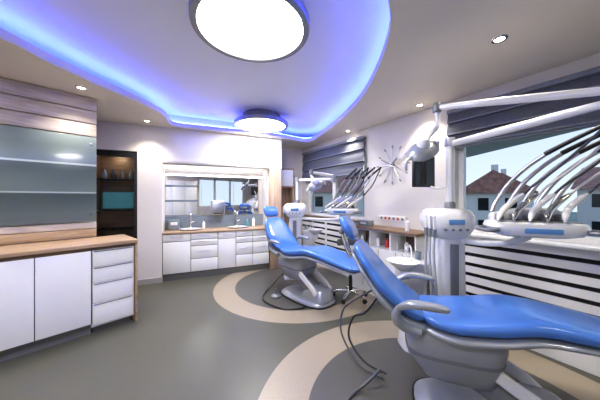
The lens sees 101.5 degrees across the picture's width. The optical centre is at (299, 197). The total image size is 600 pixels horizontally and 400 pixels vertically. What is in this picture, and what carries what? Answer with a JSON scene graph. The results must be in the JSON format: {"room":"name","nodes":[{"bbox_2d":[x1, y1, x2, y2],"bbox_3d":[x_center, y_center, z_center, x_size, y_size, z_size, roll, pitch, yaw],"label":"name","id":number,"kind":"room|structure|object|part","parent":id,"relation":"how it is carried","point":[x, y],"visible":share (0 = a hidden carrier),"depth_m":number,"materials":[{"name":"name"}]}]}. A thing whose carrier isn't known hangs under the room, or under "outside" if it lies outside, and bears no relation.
{"room":"dental clinic","nodes":[
{"label":"dental clinic","id":0,"kind":"room"},
{"bbox_2d":[0,92,95,245],"bbox_3d":[-4.202,0.000,1.479,0.146,3.000,4.600,0,0,41],"label":"wall","id":1,"kind":"structure","parent":0,"point":[0,92],"depth_m":2.82,"materials":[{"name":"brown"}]},
{"bbox_2d":[0,124,95,225],"bbox_3d":[-3.466,-0.235,2.164,0.052,1.060,2.594,0,0,41],"label":"frosted glass panel","id":2,"kind":"object","parent":1,"relation":"attached to","point":[47,177],"visible":1,"depth_m":2.78,"materials":[{"name":"grey glass"}]},
{"bbox_2d":[0,77,96,244],"bbox_3d":[-4.123,-0.383,1.411,0.055,1.746,4.600,0,0,41],"label":"cladding","id":3,"kind":"object","parent":1,"relation":"attached to","point":[16,103],"visible":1,"depth_m":2.79,"materials":[{"name":"brown wood"}]},
{"bbox_2d":[0,0,389,137],"bbox_3d":[-0.400,-1.550,2.800,11.200,0.100,9.600,0,0,0],"label":"ceiling","id":4,"kind":"structure","parent":0,"point":[151,50],"depth_m":2.62,"materials":[{"name":"white paint"}]},
{"bbox_2d":[188,0,309,62],"bbox_3d":[-0.375,-1.399,1.910,0.900,0.199,0.900,0,0,0],"label":"ceiling lamp","id":5,"kind":"object","parent":4,"relation":"attached to","point":[257,31],"visible":1,"depth_m":1.87,"materials":[{"name":"grey plastic"}]},
{"bbox_2d":[234,109,287,132],"bbox_3d":[-0.700,-1.399,4.450,0.960,0.199,0.960,0,0,0],"label":"ceiling lamp","id":6,"kind":"object","parent":4,"relation":"attached to","point":[253,120],"visible":1,"depth_m":4.25,"materials":[{"name":"grey plastic"}]},
{"bbox_2d":[237,119,284,131],"bbox_3d":[-0.700,-1.310,4.450,0.844,0.020,0.844,0,0,0],"label":"diffuser","id":7,"kind":"object","parent":6,"relation":"attached to","point":[249,125],"depth_m":4.40,"materials":[{"name":"white plastic"}]},
{"bbox_2d":[96,114,301,280],"bbox_3d":[-2.201,0.000,4.954,5.650,3.000,0.890,0,0,-24],"label":"wall","id":8,"kind":"structure","parent":0,"point":[160,151],"depth_m":4.45,"materials":[{"name":"white paint"}]},
{"bbox_2d":[138,277,161,284],"bbox_3d":[-2.623,1.455,4.274,0.370,0.090,0.013,0,0,-24],"label":"baseboard","id":9,"kind":"structure","parent":8,"relation":"attached to","point":[153,280],"depth_m":4.27,"materials":[{"name":"grey"}]},
{"bbox_2d":[165,214,262,229],"bbox_3d":[-1.746,0.492,5.206,1.974,0.255,0.011,0,0,-24],"label":"backsplash","id":10,"kind":"structure","parent":8,"relation":"attached to","point":[210,221],"depth_m":5.19,"materials":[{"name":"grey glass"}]},
{"bbox_2d":[165,173,263,229],"bbox_3d":[-1.729,0.065,5.166,1.974,1.110,0.097,0,0,-24],"label":"vanity mirror","id":11,"kind":"object","parent":8,"relation":"attached to","point":[195,194],"visible":0.97,"depth_m":5.14,"materials":[{"name":"white mirror"}]},
{"bbox_2d":[211,200,224,214],"bbox_3d":[-1.718,0.200,5.135,0.260,0.300,0.129,0,0,-24],"label":"paper towel dispenser","id":12,"kind":"object","parent":11,"relation":"attached to","point":[217,206],"visible":1,"depth_m":5.08,"materials":[{"name":"silver metal"}]},
{"bbox_2d":[268,168,280,268],"bbox_3d":[-0.539,0.440,5.251,0.250,2.120,0.140,0,0,-24],"label":"wood panel","id":13,"kind":"object","parent":8,"relation":"attached to","point":[274,175],"visible":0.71,"depth_m":5.18,"materials":[{"name":"beige wood"}]},
{"bbox_2d":[0,0,599,148],"bbox_3d":[-0.400,-1.300,2.800,11.200,0.080,9.600,0,0,0],"label":"ceiling","id":14,"kind":"structure","parent":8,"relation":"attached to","point":[433,51],"depth_m":2.25,"materials":[{"name":"beige paint"}]},
{"bbox_2d":[75,86,86,89],"bbox_3d":[-2.500,-1.256,2.800,0.110,0.008,0.110,0,0,0],"label":"recessed light","id":15,"kind":"object","parent":14,"relation":"in","point":[77,87],"visible":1,"depth_m":2.79,"materials":[{"name":"silver metal"}]},
{"bbox_2d":[172,120,311,137],"bbox_3d":[-0.922,-1.357,2.321,3.529,0.027,6.881,0,0,12],"label":"strip","id":16,"kind":"object","parent":14,"relation":"attached to","point":[172,120],"visible":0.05,"depth_m":4.71,"materials":[{"name":"blue"}]},
{"bbox_2d":[491,34,508,43],"bbox_3d":[1.580,-1.256,1.940,0.110,0.008,0.110,0,0,0],"label":"recessed light","id":17,"kind":"object","parent":14,"relation":"in","point":[500,38],"visible":1,"depth_m":1.94,"materials":[{"name":"silver metal"}]},
{"bbox_3d":[1.580,-1.256,1.940,0.064,0.001,0.064,0,0,0],"label":"bulb","id":18,"kind":"part","parent":17,"relation":"part of","materials":[{"name":"white glass"}]},
{"bbox_2d":[0,265,599,399],"bbox_3d":[-0.400,1.550,2.800,11.200,0.100,9.600,0,0,0],"label":"floor","id":19,"kind":"structure","parent":0,"point":[213,337],"depth_m":2.30,"materials":[{"name":"plastic"}]},
{"bbox_2d":[0,234,137,361],"bbox_3d":[-3.351,1.000,1.864,0.620,1.000,3.500,0,0,41],"label":"base cabinet","id":20,"kind":"object","parent":19,"relation":"on","point":[52,293],"visible":1,"depth_m":2.51,"materials":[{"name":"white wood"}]},
{"bbox_3d":[-2.731,0.975,2.146,0.020,0.795,0.544,0,0,41],"label":"door","id":21,"kind":"part","parent":20,"relation":"part of","materials":[{"name":"white paint"}]},
{"bbox_3d":[-2.412,0.975,2.510,0.020,0.795,0.414,0,0,41],"label":"door","id":22,"kind":"part","parent":20,"relation":"part of","materials":[{"name":"white paint"}]},
{"bbox_2d":[0,234,137,258],"bbox_3d":[-3.351,0.520,1.864,0.620,0.040,3.500,0,0,41],"label":"countertop","id":23,"kind":"structure","parent":20,"relation":"on","point":[15,250],"depth_m":2.63,"materials":[{"name":"brown wood"}]},
{"bbox_3d":[-2.359,1.000,3.016,0.515,0.860,0.400,0,0,41],"label":"drawer","id":24,"kind":"part","parent":20,"relation":"part of","materials":[{"name":"white laminate"}]},
{"bbox_3d":[-2.159,1.291,2.841,0.018,0.238,0.385,0,0,41],"label":"drawer","id":25,"kind":"part","parent":20,"relation":"part of","materials":[{"name":"white laminate"}]},
{"bbox_3d":[-2.159,1.056,2.841,0.018,0.218,0.385,0,0,41],"label":"drawer","id":26,"kind":"part","parent":20,"relation":"part of","materials":[{"name":"white laminate"}]},
{"bbox_3d":[-2.159,0.854,2.841,0.018,0.173,0.385,0,0,41],"label":"drawer","id":27,"kind":"part","parent":20,"relation":"part of","materials":[{"name":"white laminate"}]},
{"bbox_3d":[-2.159,0.672,2.841,0.018,0.175,0.385,0,0,41],"label":"drawer","id":28,"kind":"part","parent":20,"relation":"part of","materials":[{"name":"white laminate"}]},
{"bbox_3d":[-2.207,1.020,3.172,0.580,0.960,0.025,0,0,41],"label":"panel","id":29,"kind":"part","parent":20,"relation":"part of","materials":[{"name":"brown wood"}]},
{"bbox_2d":[96,149,136,238],"bbox_3d":[-3.167,0.351,4.270,0.620,2.298,0.380,0,0,-24],"label":"display cabinet","id":30,"kind":"object","parent":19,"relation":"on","point":[116,170],"visible":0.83,"depth_m":4.12,"materials":[{"name":"black wood"}]},
{"bbox_2d":[162,211,268,280],"bbox_3d":[-1.644,0.888,4.970,1.968,1.223,0.500,0,0,-24],"label":"vanity","id":31,"kind":"object","parent":19,"relation":"on","point":[190,252],"visible":0.98,"depth_m":4.73,"materials":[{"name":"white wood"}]},
{"bbox_2d":[162,225,264,234],"bbox_3d":[-1.645,0.640,4.970,1.965,0.035,0.500,0,0,-24],"label":"countertop","id":32,"kind":"structure","parent":31,"relation":"on","point":[260,227],"depth_m":4.80,"materials":[{"name":"brown wood"}]},
{"bbox_2d":[168,219,179,229],"bbox_3d":[-2.468,0.520,4.804,0.200,0.200,0.128,0,0,-24],"label":"holder","id":33,"kind":"object","parent":32,"relation":"on","point":[173,224],"visible":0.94,"depth_m":4.76,"materials":[{"name":"silver metal"}]},
{"bbox_2d":[179,227,201,230],"bbox_3d":[-2.123,0.608,4.764,0.420,0.030,0.315,0,0,-24],"label":"basin","id":34,"kind":"object","parent":32,"relation":"in","point":[195,228],"depth_m":4.71,"materials":[{"name":"white ceramic"}]},
{"bbox_2d":[190,212,194,227],"bbox_3d":[-2.170,0.450,4.868,0.099,0.346,0.170,0,0,0],"label":"faucet","id":35,"kind":"object","parent":32,"relation":"on","point":[191,222],"depth_m":4.92,"materials":[{"name":"silver metal"}]},
{"bbox_2d":[228,225,247,227],"bbox_3d":[-1.300,0.608,5.128,0.420,0.030,0.315,0,0,-24],"label":"basin","id":36,"kind":"object","parent":32,"relation":"in","point":[236,226],"depth_m":5.17,"materials":[{"name":"white ceramic"}]},
{"bbox_2d":[262,273,306,309],"bbox_3d":[-0.279,1.349,3.649,0.542,0.313,0.890,0,0,-25],"label":"hose","id":37,"kind":"object","parent":19,"relation":"on","point":[282,273],"visible":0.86,"depth_m":3.38,"materials":[{"name":"black plastic"}]},
{"bbox_2d":[281,168,293,226],"bbox_3d":[-0.411,0.400,5.912,0.460,2.200,0.335,0,0,-24],"label":"tall cabinet","id":38,"kind":"object","parent":19,"relation":"on","point":[287,175],"visible":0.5,"depth_m":5.86,"materials":[{"name":"brown wood"}]},
{"bbox_3d":[-0.347,-0.470,5.768,0.400,0.380,0.020,0,0,-24],"label":"door","id":39,"kind":"part","parent":38,"relation":"part of","materials":[{"name":"white paint"}]},
{"bbox_2d":[263,206,360,309],"bbox_3d":[0.043,0.824,3.686,0.768,1.352,2.026,0,0,-35],"label":"dental chair","id":40,"kind":"object","parent":19,"relation":"on","point":[297,262],"visible":0.97,"depth_m":3.61,"materials":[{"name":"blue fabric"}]},
{"bbox_3d":[-0.430,0.820,3.943,0.200,0.215,0.074,0,0,23],"label":"armrest stem","id":41,"kind":"part","parent":40,"relation":"part of","materials":[{"name":"silver metal"}]},
{"bbox_3d":[-0.420,0.694,3.828,0.080,0.085,0.306,0,0,-39],"label":"armrest","id":42,"kind":"part","parent":40,"relation":"part of","materials":[{"name":"silver metal"}]},
{"bbox_3d":[-0.327,0.594,4.201,0.520,0.490,0.494,0,0,-42],"label":"backrest","id":43,"kind":"part","parent":40,"relation":"part of","materials":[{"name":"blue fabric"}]},
{"bbox_3d":[0.053,0.694,4.257,0.306,0.085,0.080,0,0,45],"label":"armrest","id":44,"kind":"part","parent":40,"relation":"part of","materials":[{"name":"silver metal"}]},
{"bbox_3d":[0.107,1.464,3.721,0.520,0.068,0.920,0,0,-42],"label":"plate","id":45,"kind":"part","parent":40,"relation":"part of","materials":[{"name":"silver metal"}]},
{"bbox_3d":[0.100,1.246,3.730,0.276,0.329,0.514,0,0,-42],"label":"lift arm","id":46,"kind":"part","parent":40,"relation":"part of","materials":[{"name":"grey plastic"}]},
{"bbox_3d":[0.299,0.803,3.510,0.540,0.169,1.430,0,0,-42],"label":"seat","id":47,"kind":"part","parent":40,"relation":"part of","materials":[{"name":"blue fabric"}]},
{"bbox_2d":[302,216,357,276],"bbox_3d":[0.599,0.970,5.287,0.119,1.060,2.060,0,0,-31],"label":"radiator cover","id":48,"kind":"object","parent":19,"relation":"on","point":[329,235],"visible":0.15,"depth_m":5.20,"materials":[{"name":"grey"}]},
{"bbox_2d":[283,167,381,279],"bbox_3d":[0.519,0.502,4.356,1.962,1.995,0.773,0,0,36],"label":"dental unit","id":49,"kind":"object","parent":19,"relation":"on","point":[295,211],"visible":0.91,"depth_m":4.31,"materials":[{"name":"white plastic"}]},
{"bbox_2d":[296,181,298,199],"bbox_3d":[-0.050,-0.120,4.740,0.067,0.480,0.067,0,0,0],"label":"pole","id":50,"kind":"object","parent":49,"relation":"on","point":[297,182],"depth_m":4.71,"materials":[{"name":"white plastic"}]},
{"bbox_3d":[0.275,-0.340,4.580,0.725,0.060,0.055,0,0,26],"label":"arm","id":51,"kind":"part","parent":49,"relation":"part of","materials":[{"name":"white plastic"}]},
{"bbox_2d":[308,228,322,233],"bbox_3d":[0.300,0.652,4.740,0.310,0.095,0.310,0,0,0],"label":"bowl","id":52,"kind":"object","parent":49,"relation":"on","point":[312,230],"depth_m":4.69,"materials":[{"name":"white ceramic"}]},
{"bbox_3d":[0.390,0.343,4.473,0.951,0.165,0.241,0,0,34],"label":"support arm","id":53,"kind":"part","parent":49,"relation":"part of","materials":[{"name":"white plastic"}]},
{"bbox_3d":[0.400,-0.424,4.360,0.418,0.093,0.050,0,0,-17],"label":"arm","id":54,"kind":"part","parent":49,"relation":"part of","materials":[{"name":"white plastic"}]},
{"bbox_2d":[325,208,358,214],"bbox_3d":[0.700,0.225,4.100,0.560,0.110,0.340,0,0,22],"label":"tray","id":55,"kind":"object","parent":49,"relation":"on","point":[332,211],"depth_m":3.95,"materials":[{"name":"white plastic"}]},
{"bbox_2d":[333,238,367,303],"bbox_3d":[0.759,1.069,3.703,0.563,0.859,0.535,0,0,-2],"label":"stool","id":56,"kind":"object","parent":19,"relation":"on","point":[348,289],"visible":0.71,"depth_m":3.68,"materials":[{"name":"silver metal"}]},
{"bbox_3d":[0.626,1.402,3.720,0.241,0.066,0.050,0,0,17],"label":"leg","id":57,"kind":"part","parent":56,"relation":"part of","materials":[{"name":"silver metal"}]},
{"bbox_3d":[0.681,1.402,3.564,0.050,0.066,0.241,0,0,35],"label":"leg","id":58,"kind":"part","parent":56,"relation":"part of","materials":[{"name":"silver metal"}]},
{"bbox_3d":[0.846,1.402,3.569,0.050,0.066,0.241,0,0,-38],"label":"leg","id":59,"kind":"part","parent":56,"relation":"part of","materials":[{"name":"silver metal"}]},
{"bbox_2d":[339,290,383,378],"bbox_3d":[0.534,1.138,2.199,0.103,0.691,0.498,0,0,-32],"label":"hose","id":60,"kind":"object","parent":19,"relation":"on","point":[369,291],"visible":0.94,"depth_m":2.24,"materials":[{"name":"grey rubber"}]},
{"bbox_2d":[346,368,380,399],"bbox_3d":[0.414,1.427,1.693,0.228,0.152,0.673,0,0,23],"label":"hose","id":61,"kind":"object","parent":19,"relation":"on","point":[378,370],"visible":1,"depth_m":1.91,"materials":[{"name":"grey rubber"}]},
{"bbox_2d":[350,224,428,295],"bbox_3d":[1.340,0.981,3.789,0.420,1.038,1.270,0,0,-31],"label":"storage unit","id":62,"kind":"object","parent":19,"relation":"on","point":[386,242],"visible":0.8,"depth_m":3.65,"materials":[{"name":"white paint"}]},
{"bbox_2d":[358,219,373,225],"bbox_3d":[1.098,0.415,4.104,0.124,0.090,0.240,0,0,-31],"label":"glove box","id":63,"kind":"object","parent":62,"relation":"on","point":[362,222],"visible":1,"depth_m":4.03,"materials":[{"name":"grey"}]},
{"bbox_2d":[376,237,379,245],"bbox_3d":[1.251,0.693,3.916,0.064,0.130,0.064,0,0,-31],"label":"jar","id":64,"kind":"object","parent":62,"relation":"on","point":[377,238],"depth_m":3.89,"materials":[{"name":"white paint"}]},
{"bbox_2d":[385,239,388,247],"bbox_3d":[1.339,0.693,3.771,0.064,0.130,0.064,0,0,-31],"label":"jar","id":65,"kind":"object","parent":62,"relation":"on","point":[386,241],"depth_m":3.75,"materials":[{"name":"red plastic"}]},
{"bbox_2d":[355,224,424,236],"bbox_3d":[1.340,0.480,3.789,0.420,0.035,1.270,0,0,-31],"label":"countertop","id":66,"kind":"structure","parent":62,"relation":"on","point":[396,230],"depth_m":3.60,"materials":[{"name":"brown wood"}]},
{"bbox_2d":[404,242,408,251],"bbox_3d":[1.517,0.693,3.481,0.064,0.130,0.064,0,0,-31],"label":"jar","id":67,"kind":"object","parent":62,"relation":"on","point":[406,243],"depth_m":3.46,"materials":[{"name":"white paint"}]},
{"bbox_2d":[405,218,409,230],"bbox_3d":[1.503,0.369,3.440,0.069,0.185,0.060,0,0,4],"label":"bottle","id":68,"kind":"object","parent":62,"relation":"on","point":[407,223],"visible":0.97,"depth_m":3.42,"materials":[{"name":"white paint"}]},
{"bbox_2d":[339,215,599,399],"bbox_3d":[1.248,0.824,1.622,2.026,1.352,0.768,0,0,28],"label":"dental chair","id":69,"kind":"object","parent":19,"relation":"on","point":[463,343],"visible":1,"depth_m":1.59,"materials":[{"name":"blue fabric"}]},
{"bbox_3d":[0.686,0.594,1.916,0.494,0.490,0.520,0,0,21],"label":"backrest","id":70,"kind":"part","parent":69,"relation":"part of","materials":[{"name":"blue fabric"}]},
{"bbox_3d":[0.710,0.820,1.639,0.200,0.215,0.074,0,0,-3],"label":"armrest stem","id":71,"kind":"part","parent":69,"relation":"part of","materials":[{"name":"silver metal"}]},
{"bbox_3d":[1.001,0.694,2.136,0.306,0.085,0.080,0,0,18],"label":"armrest","id":72,"kind":"part","parent":69,"relation":"part of","materials":[{"name":"silver metal"}]},
{"bbox_3d":[0.770,0.694,1.541,0.306,0.085,0.080,0,0,24],"label":"armrest","id":73,"kind":"part","parent":69,"relation":"part of","materials":[{"name":"silver metal"}]},
{"bbox_3d":[1.289,1.464,1.682,0.920,0.068,0.520,0,0,21],"label":"plate","id":74,"kind":"part","parent":69,"relation":"part of","materials":[{"name":"silver metal"}]},
{"bbox_3d":[1.279,1.246,1.686,0.514,0.329,0.276,0,0,21],"label":"lift arm","id":75,"kind":"part","parent":69,"relation":"part of","materials":[{"name":"grey plastic"}]},
{"bbox_3d":[1.555,0.803,1.579,1.430,0.169,0.540,0,0,21],"label":"seat","id":76,"kind":"part","parent":69,"relation":"part of","materials":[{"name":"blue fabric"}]},
{"bbox_2d":[386,87,599,352],"bbox_3d":[1.621,0.323,1.995,1.746,2.355,0.809,0,0,40],"label":"dental unit","id":77,"kind":"object","parent":19,"relation":"on","point":[448,228],"visible":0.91,"depth_m":1.95,"materials":[{"name":"white plastic"}]},
{"bbox_2d":[348,298,386,374],"bbox_3d":[0.608,1.152,2.177,0.386,0.554,0.222,0,0,37],"label":"hose","id":78,"kind":"object","parent":77,"relation":"attached to","point":[375,300],"visible":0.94,"depth_m":2.22,"materials":[{"name":"black plastic"}]},
{"bbox_2d":[386,257,420,270],"bbox_3d":[1.000,0.652,2.370,0.310,0.095,0.310,0,0,0],"label":"bowl","id":79,"kind":"object","parent":77,"relation":"on","point":[400,263],"depth_m":2.35,"materials":[{"name":"white ceramic"}]},
{"bbox_3d":[0.933,-0.293,2.113,0.078,0.124,0.024,-31,44,-15],"label":"handle","id":80,"kind":"part","parent":77,"relation":"part of","materials":[{"name":"white plastic"}]},
{"bbox_2d":[415,251,420,259],"bbox_3d":[1.180,0.578,2.450,0.064,0.080,0.064,0,0,0],"label":"cup","id":81,"kind":"object","parent":77,"relation":"on","point":[417,253],"depth_m":2.43,"materials":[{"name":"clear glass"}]},
{"bbox_2d":[426,112,439,138],"bbox_3d":[1.163,-0.635,2.167,0.203,0.351,0.050,0,0,-23],"label":"lamp arm","id":82,"kind":"object","parent":77,"relation":"on","point":[437,114],"depth_m":2.18,"materials":[{"name":"white plastic"}]},
{"bbox_3d":[1.358,-0.180,2.483,0.256,0.190,0.073,0,0,31],"label":"monitor arm","id":83,"kind":"part","parent":77,"relation":"part of","materials":[{"name":"white plastic"}]},
{"bbox_2d":[446,146,453,201],"bbox_3d":[1.450,-0.210,2.370,0.067,0.660,0.067,0,0,0],"label":"pole","id":84,"kind":"object","parent":77,"relation":"on","point":[449,149],"depth_m":2.34,"materials":[{"name":"white plastic"}]},
{"bbox_3d":[1.621,0.343,2.082,0.150,0.164,0.549,0,0,-28],"label":"support arm","id":85,"kind":"part","parent":77,"relation":"part of","materials":[{"name":"white plastic"}]},
{"bbox_3d":[1.515,-0.709,1.785,0.050,0.239,1.008,0,0,-35],"label":"arm","id":86,"kind":"part","parent":77,"relation":"part of","materials":[{"name":"white plastic"}]},
{"bbox_3d":[1.625,-0.534,1.870,0.055,0.081,1.060,0,0,-19],"label":"arm","id":87,"kind":"part","parent":77,"relation":"part of","materials":[{"name":"white plastic"}]},
{"bbox_2d":[483,219,591,238],"bbox_3d":[1.700,0.225,1.800,0.560,0.110,0.340,0,0,22],"label":"tray","id":88,"kind":"object","parent":77,"relation":"on","point":[521,228],"depth_m":1.67,"materials":[{"name":"white plastic"}]},
{"bbox_2d":[465,236,599,376],"bbox_3d":[2.621,0.970,1.982,0.119,1.060,3.150,0,0,-31],"label":"radiator cover","id":89,"kind":"object","parent":19,"relation":"on","point":[569,278],"visible":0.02,"depth_m":2.34,"materials":[{"name":"grey"}]},
{"bbox_2d":[398,270,408,281],"bbox_3d":[1.052,0.748,2.413,0.193,0.115,0.175,0,0,0],"label":"armrest","id":90,"kind":"object","parent":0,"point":[399,271],"depth_m":2.33,"materials":[{"name":"white plastic"}]},
{"bbox_2d":[302,53,599,229],"bbox_3d":[2.506,0.000,2.527,0.251,3.000,9.800,0,0,-31],"label":"wall","id":91,"kind":"structure","parent":0,"point":[401,199],"depth_m":3.73,"materials":[{"name":"paint"}]},
{"bbox_2d":[304,214,357,221],"bbox_3d":[0.591,0.422,5.283,0.180,0.030,2.050,0,0,-31],"label":"window ledge","id":92,"kind":"object","parent":91,"relation":"attached to","point":[308,215],"visible":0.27,"depth_m":5.39,"materials":[{"name":"white wood"}]},
{"bbox_2d":[302,136,364,178],"bbox_3d":[0.607,-0.770,5.287,0.078,0.710,2.070,0,0,-31],"label":"blind","id":93,"kind":"object","parent":91,"relation":"attached to","point":[340,159],"visible":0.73,"depth_m":5.02,"materials":[{"name":"fabric"}]},
{"bbox_3d":[0.615,-1.100,5.291,0.060,0.050,2.070,0,0,-31],"label":"head rail","id":94,"kind":"part","parent":93,"relation":"part of","materials":[{"name":"fabric"}]},
{"bbox_2d":[309,178,363,219],"bbox_3d":[0.773,-0.300,5.377,0.070,1.440,1.970,0,0,-31],"label":"frame","id":95,"kind":"object","parent":91,"relation":"attached to","point":[335,182],"visible":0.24,"depth_m":5.37,"materials":[{"name":"white paint"}]},
{"bbox_2d":[311,156,363,216],"bbox_3d":[0.771,-0.300,5.376,0.006,1.400,1.930,0,0,-31],"label":"pane","id":96,"kind":"object","parent":91,"relation":"attached to","point":[323,196],"visible":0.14,"depth_m":5.51,"materials":[{"name":"clear glass"}]},
{"bbox_2d":[379,215,405,221],"bbox_3d":[1.479,0.330,3.950,0.016,0.085,0.500,0,0,-32],"label":"strip","id":97,"kind":"object","parent":91,"relation":"attached to","point":[381,217],"visible":0.9,"depth_m":3.93,"materials":[{"name":"white paint"}]},
{"bbox_2d":[377,145,409,184],"bbox_3d":[1.470,-0.530,3.921,0.054,0.630,0.630,0,0,-31],"label":"clock","id":98,"kind":"object","parent":91,"relation":"attached to","point":[392,164],"visible":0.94,"depth_m":3.92,"materials":[{"name":"silver metal"}]},
{"bbox_2d":[422,228,599,251],"bbox_3d":[2.575,0.422,1.983,0.240,0.030,3.200,0,0,-31],"label":"window ledge","id":99,"kind":"object","parent":91,"relation":"attached to","point":[566,244],"visible":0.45,"depth_m":2.28,"materials":[{"name":"white paint"}]},
{"bbox_2d":[446,66,599,148],"bbox_3d":[2.280,-0.875,2.553,0.078,0.500,1.440,0,0,-31],"label":"blind","id":100,"kind":"object","parent":91,"relation":"attached to","point":[462,122],"visible":0.68,"depth_m":2.47,"materials":[{"name":"fabric"}]},
{"bbox_3d":[2.287,-1.100,2.558,0.060,0.050,1.440,0,0,-31],"label":"head rail","id":101,"kind":"part","parent":100,"relation":"part of","materials":[{"name":"metal"}]},
{"bbox_2d":[458,147,599,244],"bbox_3d":[2.801,-0.300,2.063,0.071,1.440,2.700,0,0,-31],"label":"frame","id":102,"kind":"object","parent":91,"relation":"attached to","point":[461,151],"visible":0.17,"depth_m":3.15,"materials":[{"name":"white paint"}]},
{"bbox_2d":[465,126,599,237],"bbox_3d":[2.799,-0.300,2.062,0.006,1.400,2.660,0,0,-31],"label":"pane","id":103,"kind":"object","parent":91,"relation":"attached to","point":[489,166],"visible":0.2,"depth_m":2.66,"materials":[{"name":"clear glass"}]}
]}

